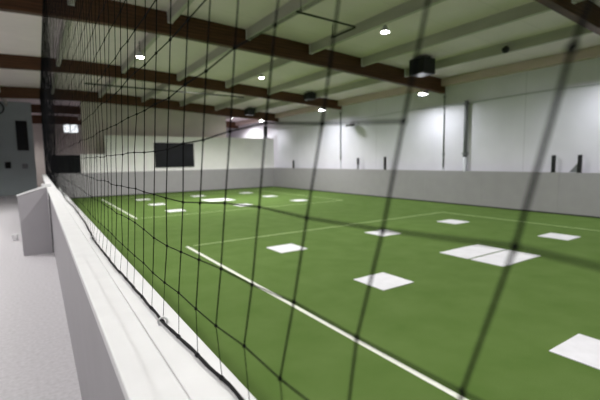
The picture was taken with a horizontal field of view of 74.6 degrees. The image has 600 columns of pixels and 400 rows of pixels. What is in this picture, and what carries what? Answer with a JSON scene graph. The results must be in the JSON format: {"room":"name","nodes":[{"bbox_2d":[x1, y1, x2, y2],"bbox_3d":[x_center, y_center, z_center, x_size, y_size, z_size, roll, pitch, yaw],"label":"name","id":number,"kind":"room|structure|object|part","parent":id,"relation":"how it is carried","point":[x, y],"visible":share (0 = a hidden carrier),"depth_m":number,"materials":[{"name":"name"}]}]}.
{"room":"sports facility","nodes":[
{"label":"sports facility","id":0,"kind":"room"},
{"bbox_2d":[0,101,37,195],"bbox_3d":[-15.976,-2.712,20.923,3.100,4.980,0.200,-5,7,-33],"label":"wall","id":1,"kind":"structure","parent":0,"point":[15,180],"depth_m":21.23,"materials":[{"name":"grey paint"}]},
{"bbox_2d":[0,103,3,113],"bbox_3d":[-15.912,-4.823,20.616,0.706,0.706,0.070,-5,7,-33],"label":"wall clock","id":2,"kind":"object","parent":1,"relation":"attached to","point":[1,104],"visible":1,"depth_m":20.75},
{"bbox_2d":[5,162,10,168],"bbox_3d":[-15.623,-1.859,21.076,0.260,0.340,0.066,-5,7,-33],"label":"box","id":3,"kind":"object","parent":1,"relation":"attached to","point":[7,164],"visible":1,"depth_m":21.04,"materials":[{"name":"black plastic"}]},
{"bbox_2d":[15,121,28,150],"bbox_3d":[-15.047,-3.482,21.330,0.520,1.600,0.035,-5,7,-33],"label":"window","id":4,"kind":"structure","parent":1,"relation":"in","point":[21,126],"depth_m":21.32,"materials":[{"name":"black glass"}]},
{"bbox_2d":[22,164,27,168],"bbox_3d":[-14.996,-1.841,21.495,0.260,0.260,0.066,-5,7,-33],"label":"switch box","id":5,"kind":"object","parent":1,"relation":"attached to","point":[24,166],"visible":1,"depth_m":21.47,"materials":[{"name":"grey plastic"}]},
{"bbox_2d":[0,187,81,399],"bbox_3d":[-4.622,0.217,15.618,15.800,0.120,41.000,-5,7,-33],"label":"floor","id":6,"kind":"structure","parent":0,"point":[37,362],"depth_m":4.08,"materials":[{"name":"concrete"}]},
{"bbox_2d":[12,234,18,240],"bbox_3d":[-6.266,0.821,8.674,0.134,0.135,0.134,-5,7,-33],"label":"paper cup","id":7,"kind":"object","parent":6,"relation":"on","point":[15,237],"visible":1,"depth_m":8.64,"materials":[{"name":"white paper"}]},
{"bbox_2d":[41,174,255,399],"bbox_3d":[-5.107,0.294,8.121,0.297,1.260,24.080,-5,7,-33],"label":"barrier wall","id":8,"kind":"structure","parent":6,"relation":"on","point":[122,350],"depth_m":1.28,"materials":[{"name":"metal"}]},
{"bbox_2d":[16,186,53,255],"bbox_3d":[-4.891,0.376,7.279,0.503,1.261,0.150,-5,7,-33],"label":"gate wing","id":9,"kind":"object","parent":8,"relation":"attached to","point":[36,231],"visible":0.98,"depth_m":7.23},
{"bbox_3d":[-5.184,-0.176,8.063,0.170,0.310,0.100,-5,7,-33],"label":"gate post","id":10,"kind":"part","parent":8,"relation":"part of","materials":[{"name":"white plastic"}]},
{"bbox_3d":[-8.365,-0.119,13.113,0.169,1.170,12.130,-5,7,-33],"label":"board panel","id":11,"kind":"part","parent":8,"relation":"part of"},
{"bbox_3d":[-1.463,0.830,2.747,0.169,1.170,11.050,-5,7,-33],"label":"board panel","id":12,"kind":"part","parent":8,"relation":"part of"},
{"bbox_2d":[40,0,599,399],"bbox_3d":[-4.920,-1.903,7.720,0.059,3.304,24.542,-5,7,-33],"label":"net","id":13,"kind":"object","parent":8,"relation":"attached to","point":[573,45],"visible":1,"depth_m":0.83,"materials":[{"name":"black fabric"}]},
{"bbox_2d":[55,168,273,198],"bbox_3d":[-6.636,-1.008,21.441,11.920,1.200,0.122,-5,7,-33],"label":"barrier wall","id":14,"kind":"structure","parent":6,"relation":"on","point":[213,179],"depth_m":21.14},
{"bbox_3d":[-10.770,-0.682,18.707,1.983,1.130,0.100,-5,7,-33],"label":"board panel","id":15,"kind":"part","parent":14,"relation":"part of","materials":[{"name":"white plastic"}]},
{"bbox_3d":[-9.115,-0.818,19.797,1.983,1.130,0.100,-5,7,-33],"label":"board panel","id":16,"kind":"part","parent":14,"relation":"part of","materials":[{"name":"white plastic"}]},
{"bbox_3d":[-7.459,-0.954,20.887,1.983,1.130,0.100,-5,7,-33],"label":"board panel","id":17,"kind":"part","parent":14,"relation":"part of","materials":[{"name":"white plastic"}]},
{"bbox_3d":[-5.804,-1.090,21.977,1.983,1.130,0.100,-5,7,-33],"label":"board panel","id":18,"kind":"part","parent":14,"relation":"part of","materials":[{"name":"white plastic"}]},
{"bbox_3d":[-4.148,-1.226,23.066,1.983,1.130,0.100,-5,7,-33],"label":"board panel","id":19,"kind":"part","parent":14,"relation":"part of","materials":[{"name":"white plastic"}]},
{"bbox_3d":[-2.493,-1.363,24.156,1.983,1.130,0.100,-5,7,-33],"label":"board panel","id":20,"kind":"part","parent":14,"relation":"part of","materials":[{"name":"white plastic"}]},
{"bbox_2d":[71,187,599,399],"bbox_3d":[-0.200,0.468,11.826,11.943,0.015,23.180,-5,7,-33],"label":"field","id":21,"kind":"object","parent":6,"relation":"on","point":[434,323],"visible":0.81,"depth_m":4.93,"materials":[{"name":"carpet"}]},
{"bbox_2d":[165,209,185,211],"bbox_3d":[-4.230,0.360,13.398,0.570,0.010,0.570,-5,7,-33],"label":"floor mat","id":22,"kind":"object","parent":21,"relation":"on","point":[175,210],"visible":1,"depth_m":13.37,"materials":[{"name":"white plastic"}]},
{"bbox_2d":[203,198,232,201],"bbox_3d":[-3.511,-0.003,16.855,1.140,0.010,1.140,-5,7,-33],"label":"floor mat","id":23,"kind":"object","parent":21,"relation":"on","point":[218,199],"visible":0.84,"depth_m":16.80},
{"bbox_2d":[266,244,306,252],"bbox_3d":[-0.251,0.907,7.422,0.570,0.010,0.570,-5,7,-33],"label":"floor mat","id":24,"kind":"object","parent":21,"relation":"on","point":[285,248],"visible":1,"depth_m":7.38,"materials":[{"name":"white plastic"}]},
{"bbox_2d":[365,230,398,235],"bbox_3d":[1.849,0.734,8.805,0.570,0.010,0.570,-5,7,-33],"label":"floor mat","id":25,"kind":"object","parent":21,"relation":"on","point":[376,232],"visible":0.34,"depth_m":8.71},
{"bbox_2d":[354,272,413,290],"bbox_3d":[1.131,1.097,5.347,0.570,0.010,0.570,-5,7,-33],"label":"floor mat","id":26,"kind":"object","parent":21,"relation":"on","point":[383,281],"visible":1,"depth_m":5.31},
{"bbox_2d":[437,219,467,223],"bbox_3d":[3.957,0.561,10.192,0.570,0.010,0.570,-5,7,-33],"label":"floor mat","id":27,"kind":"object","parent":21,"relation":"on","point":[451,221],"visible":1,"depth_m":10.18,"materials":[{"name":"white plastic"}]},
{"bbox_2d":[440,244,540,266],"bbox_3d":[3.231,0.924,6.729,1.140,0.010,1.140,-5,7,-33],"label":"floor mat","id":28,"kind":"object","parent":21,"relation":"on","point":[499,258],"visible":0.99,"depth_m":6.66,"materials":[{"name":"white plastic"}]},
{"bbox_3d":[2.827,0.921,6.817,0.564,0.010,0.548,-5,7,-33],"label":"mat panel","id":29,"kind":"part","parent":28,"relation":"part of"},
{"bbox_3d":[3.307,0.882,7.133,0.564,0.010,0.548,-5,7,-33],"label":"mat panel","id":30,"kind":"part","parent":28,"relation":"part of","materials":[{"name":"white plastic"}]},
{"bbox_3d":[3.154,0.966,6.326,0.564,0.010,0.548,-5,7,-33],"label":"mat panel","id":31,"kind":"part","parent":28,"relation":"part of","materials":[{"name":"white plastic"}]},
{"bbox_3d":[3.634,0.927,6.642,0.564,0.010,0.548,-5,7,-33],"label":"mat panel","id":32,"kind":"part","parent":28,"relation":"part of","materials":[{"name":"white plastic"}]},
{"bbox_2d":[539,233,579,240],"bbox_3d":[5.339,0.751,8.117,0.570,0.010,0.570,-5,7,-33],"label":"floor mat","id":33,"kind":"object","parent":21,"relation":"on","point":[548,235],"visible":1,"depth_m":8.08,"materials":[{"name":"white plastic"}]},
{"bbox_2d":[549,334,599,369],"bbox_3d":[2.512,1.287,3.272,0.570,0.010,0.570,-5,7,-33],"label":"floor mat","id":34,"kind":"object","parent":21,"relation":"on","point":[580,348],"visible":1,"depth_m":3.35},
{"bbox_2d":[274,168,599,217],"bbox_3d":[4.821,-0.536,15.077,0.132,1.200,23.180,-5,7,-33],"label":"barrier wall","id":35,"kind":"structure","parent":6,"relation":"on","point":[562,193],"depth_m":13.55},
{"bbox_3d":[-0.955,-1.342,23.725,0.100,1.130,2.314,-5,7,-33],"label":"board panel","id":36,"kind":"part","parent":35,"relation":"part of","materials":[{"name":"white plastic"}]},
{"bbox_3d":[0.326,-1.166,21.801,0.100,1.130,2.314,-5,7,-33],"label":"board panel","id":37,"kind":"part","parent":35,"relation":"part of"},
{"bbox_3d":[1.607,-0.990,19.877,0.100,1.130,2.314,-5,7,-33],"label":"board panel","id":38,"kind":"part","parent":35,"relation":"part of","materials":[{"name":"white plastic"}]},
{"bbox_3d":[2.888,-0.814,17.953,0.100,1.130,2.314,-5,7,-33],"label":"board panel","id":39,"kind":"part","parent":35,"relation":"part of","materials":[{"name":"white plastic"}]},
{"bbox_3d":[4.168,-0.638,16.029,0.100,1.130,2.314,-5,7,-33],"label":"board panel","id":40,"kind":"part","parent":35,"relation":"part of","materials":[{"name":"white plastic"}]},
{"bbox_3d":[5.449,-0.462,14.105,0.100,1.130,2.314,-5,7,-33],"label":"board panel","id":41,"kind":"part","parent":35,"relation":"part of","materials":[{"name":"white plastic"}]},
{"bbox_3d":[6.730,-0.285,12.182,0.100,1.130,2.314,-5,7,-33],"label":"board panel","id":42,"kind":"part","parent":35,"relation":"part of","materials":[{"name":"white plastic"}]},
{"bbox_2d":[551,155,555,171],"bbox_3d":[7.276,-1.039,11.304,0.090,0.490,0.110,-5,7,-33],"label":"post","id":43,"kind":"object","parent":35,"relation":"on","point":[553,160],"visible":1,"depth_m":11.28,"materials":[{"name":"black metal"}]},
{"bbox_2d":[570,155,582,172],"bbox_3d":[7.587,-0.996,10.837,0.090,0.490,0.305,-5,7,-33],"label":"post","id":44,"kind":"object","parent":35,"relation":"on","point":[577,168],"visible":1,"depth_m":10.74,"materials":[{"name":"black metal"}]},
{"bbox_3d":[7.641,-0.995,10.755,0.080,0.478,0.092,-5,7,-33],"label":"post","id":45,"kind":"part","parent":44,"relation":"part of","materials":[{"name":"black metal"}]},
{"bbox_3d":[8.011,-0.109,10.258,0.100,1.130,2.314,-5,7,-33],"label":"board panel","id":46,"kind":"part","parent":35,"relation":"part of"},
{"bbox_2d":[32,124,83,186],"bbox_3d":[-14.940,-3.768,30.794,15.800,5.050,0.200,-5,7,-33],"label":"wall","id":47,"kind":"structure","parent":0,"point":[37,128],"depth_m":28.39,"materials":[{"name":"grey paint"}]},
{"bbox_2d":[63,124,78,132],"bbox_3d":[-17.016,-5.292,29.236,1.000,0.660,0.100,-5,7,-33],"label":"window","id":48,"kind":"structure","parent":47,"relation":"in","point":[64,125],"depth_m":29.20,"materials":[{"name":"white glass"}]},
{"bbox_2d":[80,102,225,153],"bbox_3d":[-7.613,-2.944,21.680,7.600,5.032,0.150,-5,7,-33],"label":"wall","id":49,"kind":"structure","parent":0,"point":[213,124],"depth_m":20.97,"materials":[{"name":"beige paint"}]},
{"bbox_2d":[80,135,273,172],"bbox_3d":[-6.098,-1.974,21.869,10.660,3.020,0.120,-5,7,-33],"label":"wall","id":50,"kind":"structure","parent":0,"point":[244,153],"depth_m":21.96,"materials":[{"name":"white paint"}]},
{"bbox_2d":[50,155,80,173],"bbox_3d":[-11.043,-1.088,18.645,1.240,2.060,0.080,-5,7,-33],"label":"window panel","id":51,"kind":"object","parent":50,"relation":"attached to","point":[72,168],"visible":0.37,"depth_m":18.66,"materials":[{"name":"black glass"}]},
{"bbox_2d":[155,143,194,167],"bbox_3d":[-6.761,-2.426,21.270,2.100,1.300,0.076,-5,7,-33],"label":"wall screen","id":52,"kind":"object","parent":50,"relation":"attached to","point":[175,155],"visible":0.86,"depth_m":21.23,"materials":[{"name":"black metal"}]},
{"bbox_2d":[0,0,599,121],"bbox_3d":[-4.697,-4.652,15.122,15.800,0.670,41.000,-5,7,-33],"label":"ceiling","id":53,"kind":"structure","parent":0,"point":[20,34],"depth_m":10.67,"materials":[{"name":"beige paint"}]},
{"bbox_2d":[1,98,7,105],"bbox_3d":[-14.465,-4.944,19.224,0.114,0.257,5.670,-5,7,-33],"label":"ceiling beam","id":54,"kind":"structure","parent":53,"relation":"attached to","point":[4,100],"depth_m":19.63,"materials":[{"name":"paint"}]},
{"bbox_2d":[51,72,57,91],"bbox_3d":[-9.548,-4.682,15.323,0.114,0.257,5.920,-5,7,-33],"label":"ceiling beam","id":55,"kind":"structure","parent":53,"relation":"attached to","point":[55,72],"depth_m":15.27,"materials":[{"name":"metal"}]},
{"bbox_2d":[32,115,80,124],"bbox_3d":[-14.417,-5.636,29.766,15.800,1.139,0.170,-5,7,-33],"label":"beam","id":56,"kind":"structure","parent":53,"relation":"attached to","point":[36,119],"depth_m":27.91,"materials":[{"name":"brown wood"}]},
{"bbox_2d":[57,20,69,66],"bbox_3d":[-6.232,-4.226,10.343,0.114,0.257,5.720,-5,7,-33],"label":"ceiling beam","id":57,"kind":"structure","parent":53,"relation":"attached to","point":[68,21],"depth_m":9.92,"materials":[{"name":"metal"}]},
{"bbox_2d":[68,0,74,5],"bbox_3d":[-3.016,-3.784,5.513,0.114,0.257,5.560,-5,7,-33],"label":"ceiling beam","id":58,"kind":"structure","parent":53,"relation":"attached to","point":[71,3],"depth_m":7.74,"materials":[{"name":"metal"}]},
{"bbox_2d":[99,78,119,97],"bbox_3d":[-7.931,-4.807,16.388,0.114,0.257,5.920,-5,7,-33],"label":"ceiling beam","id":59,"kind":"structure","parent":53,"relation":"attached to","point":[112,80],"depth_m":16.53,"materials":[{"name":"paint"}]},
{"bbox_2d":[31,104,238,128],"bbox_3d":[-11.185,-5.251,24.904,15.800,1.019,0.170,-5,7,-33],"label":"beam","id":60,"kind":"structure","parent":53,"relation":"attached to","point":[35,108],"depth_m":23.16,"materials":[{"name":"brown wood"}]},
{"bbox_2d":[0,86,278,121],"bbox_3d":[-7.953,-4.802,20.049,15.800,1.029,0.170,-5,7,-33],"label":"beam","id":61,"kind":"structure","parent":53,"relation":"attached to","point":[5,91],"depth_m":19.72,"materials":[{"name":"brown wood"}]},
{"bbox_2d":[136,41,143,57],"bbox_3d":[-4.485,-4.212,11.026,0.212,0.442,0.212,-5,7,-33],"label":"ceiling lamp","id":62,"kind":"object","parent":53,"relation":"hanging from","point":[139,55],"visible":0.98,"depth_m":10.99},
{"bbox_2d":[121,33,160,72],"bbox_3d":[-4.616,-4.351,11.408,0.114,0.257,5.720,-5,7,-33],"label":"ceiling beam","id":63,"kind":"structure","parent":53,"relation":"attached to","point":[150,38],"depth_m":11.26,"materials":[{"name":"metal"}]},
{"bbox_2d":[142,84,171,101],"bbox_3d":[-6.313,-4.866,17.460,0.114,0.257,5.920,-5,7,-33],"label":"ceiling beam","id":64,"kind":"structure","parent":53,"relation":"attached to","point":[151,93],"depth_m":17.84,"materials":[{"name":"paint"}]},
{"bbox_2d":[85,76,243,97],"bbox_3d":[-5.138,-4.651,15.884,6.300,0.583,0.060,-5,7,-34],"label":"pipe","id":65,"kind":"object","parent":53,"relation":"hanging from","point":[90,76],"visible":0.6,"depth_m":15.60,"materials":[{"name":"black metal"}]},
{"bbox_2d":[0,54,341,109],"bbox_3d":[-4.582,-4.373,14.983,15.800,0.959,0.170,-5,7,-33],"label":"beam","id":66,"kind":"structure","parent":53,"relation":"attached to","point":[7,61],"depth_m":14.48,"materials":[{"name":"brown wood"}]},
{"bbox_2d":[167,0,193,23],"bbox_3d":[-1.399,-3.909,6.578,0.114,0.257,5.560,-5,7,-33],"label":"ceiling beam","id":67,"kind":"structure","parent":53,"relation":"attached to","point":[179,6],"depth_m":8.30,"materials":[{"name":"paint"}]},
{"bbox_2d":[180,90,218,105],"bbox_3d":[-4.695,-4.906,18.534,0.114,0.257,5.920,-5,7,-33],"label":"ceiling beam","id":68,"kind":"structure","parent":53,"relation":"attached to","point":[193,98],"depth_m":18.94,"materials":[{"name":"metal"}]},
{"bbox_2d":[177,46,230,80],"bbox_3d":[-2.998,-4.410,12.480,0.114,0.257,5.720,-5,7,-33],"label":"ceiling beam","id":69,"kind":"structure","parent":53,"relation":"attached to","point":[220,51],"depth_m":12.54,"materials":[{"name":"paint"}]},
{"bbox_2d":[0,0,444,93],"bbox_3d":[-1.321,-3.885,10.090,15.800,1.039,0.170,-5,7,-33],"label":"beam","id":70,"kind":"structure","parent":53,"relation":"attached to","point":[222,35],"depth_m":9.51,"materials":[{"name":"brown wood"}]},
{"bbox_2d":[418,90,427,95],"bbox_3d":[4.303,-3.817,13.961,0.184,0.219,0.440,-5,7,-33],"label":"ceiling lamp","id":71,"kind":"object","parent":70,"relation":"hanging from","point":[421,93],"visible":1,"depth_m":13.93,"materials":[{"name":"white metal"}]},
{"bbox_2d":[215,96,257,110],"bbox_3d":[-3.077,-4.920,19.610,0.114,0.257,5.920,-5,7,-33],"label":"ceiling beam","id":72,"kind":"structure","parent":53,"relation":"attached to","point":[246,98],"depth_m":19.85,"materials":[{"name":"paint"}]},
{"bbox_2d":[244,107,254,115],"bbox_3d":[-2.818,-4.966,22.007,0.472,0.464,0.480,-5,7,-33],"label":"speaker","id":73,"kind":"object","parent":53,"relation":"hanging from","point":[248,111],"visible":1,"depth_m":21.85},
{"bbox_2d":[225,58,293,87],"bbox_3d":[-1.380,-4.450,13.554,0.114,0.257,5.720,-5,7,-33],"label":"ceiling beam","id":74,"kind":"structure","parent":53,"relation":"attached to","point":[278,62],"depth_m":13.59,"materials":[{"name":"metal"}]},
{"bbox_2d":[255,101,293,112],"bbox_3d":[-1.458,-4.937,20.686,0.114,0.257,5.920,-5,7,-33],"label":"ceiling beam","id":75,"kind":"structure","parent":53,"relation":"attached to","point":[280,103],"depth_m":20.49,"materials":[{"name":"paint"}]},
{"bbox_2d":[246,0,316,39],"bbox_3d":[0.218,-3.967,7.650,0.114,0.257,5.560,-5,7,-33],"label":"ceiling beam","id":76,"kind":"structure","parent":53,"relation":"attached to","point":[292,6],"depth_m":8.61,"materials":[{"name":"metal"}]},
{"bbox_2d":[270,69,343,94],"bbox_3d":[0.239,-4.464,14.630,0.114,0.257,5.720,-5,7,-33],"label":"ceiling beam","id":77,"kind":"structure","parent":53,"relation":"attached to","point":[322,74],"depth_m":14.71,"materials":[{"name":"paint"}]},
{"bbox_2d":[304,91,315,99],"bbox_3d":[0.425,-4.587,17.273,0.412,0.349,0.420,-5,7,-33],"label":"speaker","id":78,"kind":"object","parent":53,"relation":"hanging from","point":[311,95],"visible":1,"depth_m":17.13},
{"bbox_2d":[296,0,355,38],"bbox_3d":[0.688,-3.999,8.511,0.785,0.390,1.940,2,6,26],"label":"pipe","id":79,"kind":"object","parent":53,"relation":"attached to","point":[303,13],"visible":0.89,"depth_m":8.46,"materials":[{"name":"black metal"}]},
{"bbox_2d":[306,78,384,100],"bbox_3d":[1.857,-4.481,15.706,0.114,0.257,5.720,-5,7,-33],"label":"ceiling beam","id":80,"kind":"structure","parent":53,"relation":"attached to","point":[366,82],"depth_m":15.48,"materials":[{"name":"paint"}]},
{"bbox_2d":[309,0,445,53],"bbox_3d":[1.836,-4.007,8.723,0.114,0.257,5.560,-5,7,-33],"label":"ceiling beam","id":81,"kind":"structure","parent":53,"relation":"attached to","point":[410,7],"depth_m":8.84,"materials":[{"name":"paint"}]},
{"bbox_2d":[380,25,389,33],"bbox_3d":[1.943,-3.987,9.001,0.212,0.309,0.212,-5,7,-33],"label":"ceiling lamp","id":82,"kind":"object","parent":53,"relation":"hanging from","point":[384,29],"visible":0.96,"depth_m":8.95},
{"bbox_2d":[409,56,434,76],"bbox_3d":[3.649,-4.007,11.774,0.552,0.531,0.560,-5,7,-33],"label":"speaker","id":83,"kind":"object","parent":53,"relation":"hanging from","point":[425,66],"visible":0.84,"depth_m":11.58},
{"bbox_2d":[361,1,550,66],"bbox_3d":[3.455,-4.021,9.800,0.114,0.257,5.560,-5,7,-33],"label":"ceiling beam","id":84,"kind":"structure","parent":53,"relation":"attached to","point":[533,8],"depth_m":9.17,"materials":[{"name":"paint"}]},
{"bbox_2d":[404,24,593,76],"bbox_3d":[5.073,-4.038,10.876,0.114,0.257,5.560,-5,7,-33],"label":"ceiling beam","id":85,"kind":"structure","parent":53,"relation":"attached to","point":[567,32],"depth_m":10.14,"materials":[{"name":"paint"}]},
{"bbox_2d":[502,46,508,52],"bbox_3d":[5.346,-3.913,10.249,0.184,0.180,0.184,-5,7,-33],"label":"dome camera","id":86,"kind":"object","parent":85,"relation":"attached to","point":[505,49],"visible":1,"depth_m":10.20,"materials":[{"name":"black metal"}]},
{"bbox_2d":[535,0,599,35],"bbox_3d":[1.850,-3.488,5.322,15.800,0.959,0.170,-5,7,-33],"label":"beam","id":87,"kind":"structure","parent":53,"relation":"attached to","point":[567,9],"depth_m":7.54,"materials":[{"name":"brown wood"}]},
{"bbox_2d":[571,0,584,3],"bbox_3d":[6.660,-3.581,4.986,0.114,0.257,5.680,-5,7,-33],"label":"ceiling beam","id":88,"kind":"structure","parent":53,"relation":"attached to","point":[572,1],"depth_m":7.28,"materials":[{"name":"paint"}]},
{"bbox_2d":[226,57,599,172],"bbox_3d":[2.028,-2.730,19.776,0.250,4.700,41.000,-5,7,-33],"label":"wall","id":89,"kind":"structure","parent":0,"point":[506,134],"depth_m":13.66,"materials":[{"name":"white paint"}]},
{"bbox_2d":[235,119,260,125],"bbox_3d":[-3.092,-5.396,26.756,0.260,0.245,5.670,-5,7,-33],"label":"trim","id":90,"kind":"structure","parent":89,"relation":"attached to","point":[249,121],"depth_m":27.51,"materials":[{"name":"paint"}]},
{"bbox_2d":[275,106,329,117],"bbox_3d":[0.210,-4.941,21.796,0.260,0.245,5.920,-5,7,-33],"label":"trim","id":91,"kind":"structure","parent":89,"relation":"attached to","point":[311,108],"depth_m":22.06,"materials":[{"name":"paint"}]},
{"bbox_2d":[339,111,341,168],"bbox_3d":[2.017,-2.364,19.536,0.066,4.020,0.088,-5,7,-33],"label":"conduit","id":92,"kind":"object","parent":89,"relation":"attached to","point":[340,113],"visible":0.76,"depth_m":19.45,"materials":[{"name":"white metal"}]},
{"bbox_2d":[338,86,424,105],"bbox_3d":[3.526,-4.485,16.817,0.260,0.245,5.720,-5,7,-33],"label":"trim","id":93,"kind":"structure","parent":89,"relation":"attached to","point":[403,90],"depth_m":16.94,"materials":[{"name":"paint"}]},
{"bbox_2d":[277,83,599,129],"bbox_3d":[4.782,-3.524,15.211,0.036,0.076,22.501,-5,7,-33],"label":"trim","id":94,"kind":"structure","parent":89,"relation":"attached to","point":[597,83],"depth_m":13.40,"materials":[{"name":"white metal"}]},
{"bbox_2d":[442,94,445,170],"bbox_3d":[5.312,-1.891,14.593,0.062,3.980,0.084,-5,7,-33],"label":"conduit","id":95,"kind":"object","parent":89,"relation":"attached to","point":[444,96],"visible":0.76,"depth_m":14.51,"materials":[{"name":"grey metal"}]},
{"bbox_2d":[462,100,469,170],"bbox_3d":[5.790,-1.639,13.825,0.142,3.620,0.164,-5,7,-33],"label":"drain pipe","id":96,"kind":"object","parent":89,"relation":"attached to","point":[465,103],"visible":0.76,"depth_m":13.71,"materials":[{"name":"grey metal"}]},
{"bbox_2d":[441,46,599,86],"bbox_3d":[6.742,-4.043,11.986,0.260,0.245,5.560,-5,7,-33],"label":"trim","id":97,"kind":"structure","parent":89,"relation":"attached to","point":[593,52],"depth_m":11.84,"materials":[{"name":"paint"}]}
]}

